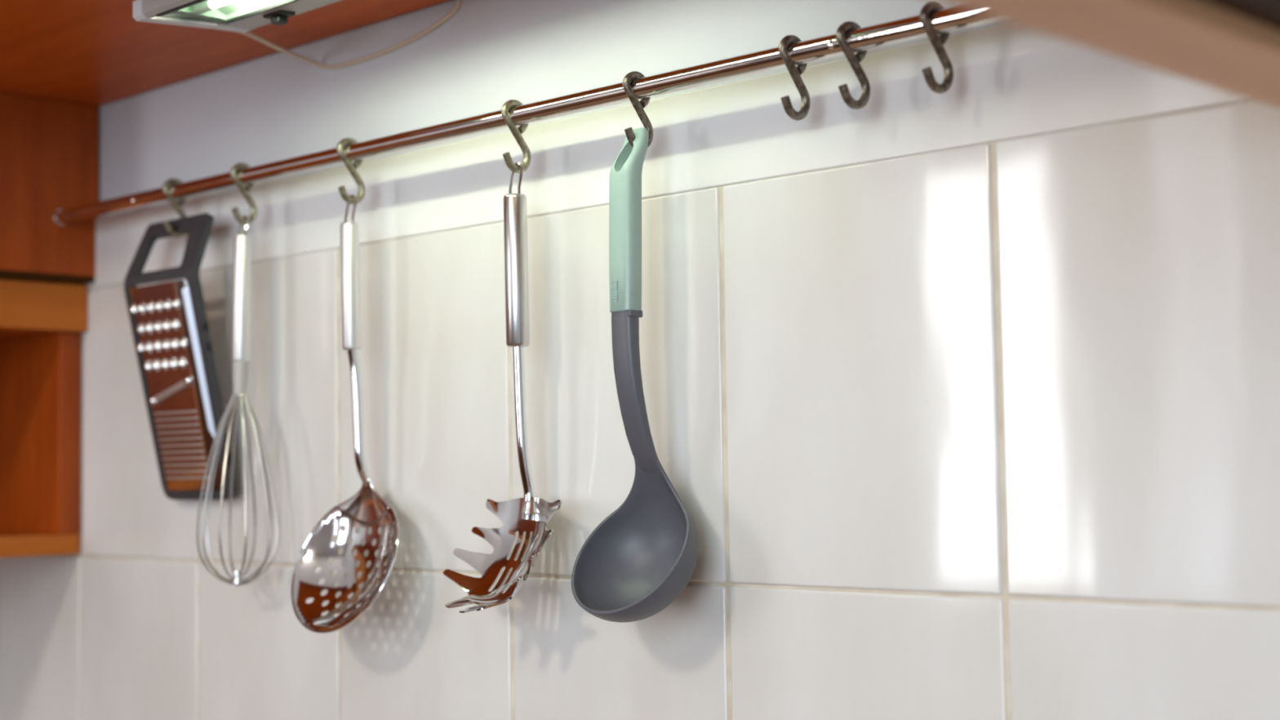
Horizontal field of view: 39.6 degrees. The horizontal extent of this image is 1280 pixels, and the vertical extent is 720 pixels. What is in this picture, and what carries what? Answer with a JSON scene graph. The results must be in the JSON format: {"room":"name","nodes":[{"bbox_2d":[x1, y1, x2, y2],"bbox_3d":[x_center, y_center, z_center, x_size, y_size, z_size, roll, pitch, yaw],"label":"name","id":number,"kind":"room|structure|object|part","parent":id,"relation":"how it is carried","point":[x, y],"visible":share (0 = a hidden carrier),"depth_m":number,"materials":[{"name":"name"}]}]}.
{"room":"kitchen","nodes":[
{"label":"kitchen","id":0,"kind":"room"},
{"bbox_2d":[0,0,1279,719],"bbox_3d":[0.166,0.087,1.079,4.200,2.500,0.120,-4,-5,44],"label":"wall","id":1,"kind":"structure","parent":0,"point":[962,402],"depth_m":1.10,"materials":[{"name":"tile"}]},
{"bbox_2d":[0,278,87,557],"bbox_3d":[-0.883,0.059,1.629,0.493,0.251,0.550,-4,-5,44],"label":"open shelf","id":2,"kind":"object","parent":1,"relation":"attached to","point":[42,323],"visible":1,"depth_m":1.66,"materials":[{"name":"orange wood"}]},
{"bbox_2d":[0,92,98,284],"bbox_3d":[-0.779,-0.145,1.757,0.526,0.166,0.243,-4,-5,44],"label":"wall cabinet","id":3,"kind":"object","parent":1,"relation":"attached to","point":[49,148],"visible":1,"depth_m":1.62,"materials":[{"name":"orange wood"}]},
{"bbox_3d":[-0.779,-0.065,1.752,0.525,0.005,0.243,-4,-5,44],"label":"panel","id":4,"kind":"part","parent":3,"relation":"part of","materials":[{"name":"brown wood"}]},
{"bbox_2d":[0,0,448,106],"bbox_3d":[-0.403,-0.597,1.330,1.708,0.688,0.364,-4,-5,44],"label":"upper cabinet","id":5,"kind":"object","parent":1,"relation":"attached to","point":[88,52],"visible":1,"depth_m":1.43,"materials":[{"name":"orange wood"}]},
{"bbox_2d":[133,0,341,32],"bbox_3d":[-0.160,-0.263,1.128,0.459,0.029,0.095,-4,-5,44],"label":"lamp","id":6,"kind":"object","parent":5,"relation":"attached to","point":[234,15],"visible":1,"depth_m":1.25,"materials":[{"name":"grey metal"}]},
{"bbox_2d":[193,0,215,13],"bbox_3d":[-0.305,-0.248,1.250,0.019,0.007,0.007,-4,-5,44],"label":"light","id":7,"kind":"object","parent":6,"relation":"attached to","point":[208,6],"depth_m":1.25,"materials":[{"name":"white plastic"}]},
{"bbox_2d":[262,9,295,25],"bbox_3d":[-0.256,-0.243,1.262,0.022,0.008,0.013,-4,-5,44],"label":"switch","id":8,"kind":"object","parent":6,"relation":"attached to","point":[278,17],"depth_m":1.26,"materials":[{"name":"black plastic"}]},
{"bbox_2d":[236,0,461,69],"bbox_3d":[-0.241,-0.250,1.321,0.178,0.028,0.135,-4,-5,44],"label":"cable","id":9,"kind":"object","parent":6,"relation":"attached to","point":[454,11],"visible":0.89,"depth_m":1.37,"materials":[{"name":"beige plastic"}]},
{"bbox_2d":[53,6,1001,225],"bbox_3d":[-0.093,-0.166,1.234,1.186,0.023,0.051,-4,-5,44],"label":"rail","id":10,"kind":"object","parent":1,"relation":"attached to","point":[954,18],"visible":0.99,"depth_m":1.16,"materials":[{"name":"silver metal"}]},
{"bbox_2d":[162,178,187,237],"bbox_3d":[-0.391,-0.128,1.496,0.005,0.050,0.025,-4,-5,44],"label":"s-hook","id":11,"kind":"object","parent":10,"relation":"hanging from","point":[176,205],"visible":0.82,"depth_m":1.49,"materials":[{"name":"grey metal"}]},
{"bbox_2d":[124,213,236,499],"bbox_3d":[-0.386,-0.001,1.491,0.110,0.237,0.049,-4,-5,44],"label":"grater","id":12,"kind":"object","parent":11,"relation":"hanging from","point":[184,406],"visible":0.97,"depth_m":1.48,"materials":[{"name":"grey plastic"}]},
{"bbox_3d":[-0.393,0.026,1.488,0.003,0.020,0.059,3,-5,-43],"label":"slicing blade","id":13,"kind":"part","parent":12,"relation":"part of","materials":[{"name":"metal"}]},
{"bbox_3d":[-0.387,0.022,1.490,0.089,0.174,0.048,-4,-5,44],"label":"grating plate","id":14,"kind":"part","parent":12,"relation":"part of","materials":[{"name":"silver metal"}]},
{"bbox_2d":[230,162,257,224],"bbox_3d":[-0.318,-0.133,1.426,0.005,0.050,0.025,-4,-5,41],"label":"s-hook","id":15,"kind":"object","parent":10,"relation":"hanging from","point":[244,189],"visible":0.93,"depth_m":1.42,"materials":[{"name":"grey metal"}]},
{"bbox_2d":[195,215,279,586],"bbox_3d":[-0.319,0.031,1.411,0.070,0.295,0.060,-4,-5,44],"label":"whisk","id":16,"kind":"object","parent":15,"relation":"hanging from","point":[242,266],"visible":1,"depth_m":1.41,"materials":[{"name":"metal"}]},
{"bbox_3d":[-0.318,-0.049,1.419,0.014,0.103,0.016,-4,-5,44],"label":"handle","id":17,"kind":"part","parent":16,"relation":"part of","materials":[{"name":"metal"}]},
{"bbox_2d":[336,137,365,204],"bbox_3d":[-0.216,-0.141,1.328,0.005,0.050,0.025,-4,-5,44],"label":"s-hook","id":18,"kind":"object","parent":10,"relation":"hanging from","point":[352,167],"visible":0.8,"depth_m":1.32,"materials":[{"name":"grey metal"}]},
{"bbox_2d":[291,194,399,633],"bbox_3d":[-0.218,0.037,1.311,0.116,0.323,0.046,-4,-5,44],"label":"skimmer","id":19,"kind":"object","parent":18,"relation":"hanging from","point":[366,508],"visible":1,"depth_m":1.32,"materials":[{"name":"metal"}]},
{"bbox_2d":[293,507,396,630],"bbox_3d":[-0.216,0.153,1.304,0.114,0.089,0.045,-4,-5,44],"label":"bowl","id":20,"kind":"object","parent":19,"relation":"on","point":[319,546],"depth_m":1.32,"materials":[{"name":"silver metal"}]},
{"bbox_3d":[-0.215,-0.055,1.322,0.014,0.095,0.015,-4,-5,44],"label":"handle","id":21,"kind":"part","parent":19,"relation":"part of","materials":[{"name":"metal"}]},
{"bbox_3d":[-0.209,0.041,1.320,0.008,0.105,0.019,-4,-5,44],"label":"stem","id":22,"kind":"part","parent":19,"relation":"part of","materials":[{"name":"silver metal"}]},
{"bbox_2d":[500,99,530,173],"bbox_3d":[-0.084,-0.151,1.200,0.005,0.050,0.025,-4,-5,44],"label":"s-hook","id":23,"kind":"object","parent":10,"relation":"hanging from","point":[516,131],"visible":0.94,"depth_m":1.20,"materials":[{"name":"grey metal"}]},
{"bbox_2d":[443,162,561,613],"bbox_3d":[-0.096,0.016,1.181,0.107,0.299,0.061,-4,-5,44],"label":"server","id":24,"kind":"object","parent":23,"relation":"hanging from","point":[529,514],"visible":1,"depth_m":1.19,"materials":[{"name":"metal"}]},
{"bbox_3d":[-0.083,-0.060,1.194,0.016,0.103,0.017,-4,-5,44],"label":"handle","id":25,"kind":"part","parent":24,"relation":"part of","materials":[{"name":"metal"}]},
{"bbox_3d":[-0.077,0.048,1.192,0.012,0.121,0.018,-4,-5,44],"label":"stem","id":26,"kind":"part","parent":24,"relation":"part of","materials":[{"name":"silver metal"}]},
{"bbox_2d":[622,71,653,147],"bbox_3d":[-0.001,-0.157,1.121,0.005,0.050,0.025,-4,-5,44],"label":"s-hook","id":27,"kind":"object","parent":10,"relation":"hanging from","point":[638,106],"visible":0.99,"depth_m":1.12,"materials":[{"name":"metal"}]},
{"bbox_2d":[571,127,697,622],"bbox_3d":[-0.004,0.007,1.107,0.088,0.308,0.066,-4,-5,44],"label":"ladle","id":28,"kind":"object","parent":27,"relation":"hanging from","point":[642,556],"visible":1,"depth_m":1.11,"materials":[{"name":"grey plastic"}]},
{"bbox_3d":[-0.006,-0.088,1.111,0.020,0.117,0.024,-4,-5,44],"label":"handle","id":29,"kind":"part","parent":28,"relation":"part of","materials":[{"name":"green plastic"}]},
{"bbox_2d":[571,452,697,622],"bbox_3d":[-0.002,0.109,1.100,0.088,0.104,0.066,-4,-5,44],"label":"bowl","id":30,"kind":"object","parent":28,"relation":"on","point":[642,556],"depth_m":1.12,"materials":[{"name":"plastic"}]},
{"bbox_2d":[777,35,810,120],"bbox_3d":[0.090,-0.164,1.033,0.005,0.050,0.025,-4,-5,44],"label":"s-hook","id":31,"kind":"object","parent":10,"relation":"hanging from","point":[795,72],"visible":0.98,"depth_m":1.03,"materials":[{"name":"metal"}]},
{"bbox_2d":[835,21,870,109],"bbox_3d":[0.120,-0.166,1.004,0.025,0.050,0.005,2,-5,-40],"label":"s-hook","id":32,"kind":"object","parent":10,"relation":"hanging from","point":[854,60],"visible":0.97,"depth_m":1.00,"materials":[{"name":"metal"}]},
{"bbox_2d":[919,1,953,93],"bbox_3d":[0.161,-0.169,0.965,0.025,0.050,0.005,2,-5,-42],"label":"s-hook","id":33,"kind":"object","parent":10,"relation":"hanging from","point":[937,42],"visible":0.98,"depth_m":0.96,"materials":[{"name":"metal"}]},
{"bbox_2d":[936,0,1279,107],"bbox_3d":[0.401,-0.418,0.433,0.662,0.580,0.523,-4,-5,44],"label":"range hood","id":34,"kind":"object","parent":1,"relation":"attached to","point":[1230,46],"visible":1,"depth_m":0.62,"materials":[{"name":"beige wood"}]},
{"bbox_3d":[0.416,-0.145,0.426,0.571,0.017,0.492,-4,-5,44],"label":"filter panel","id":35,"kind":"part","parent":34,"relation":"part of","materials":[{"name":"brown metal"}]}
]}

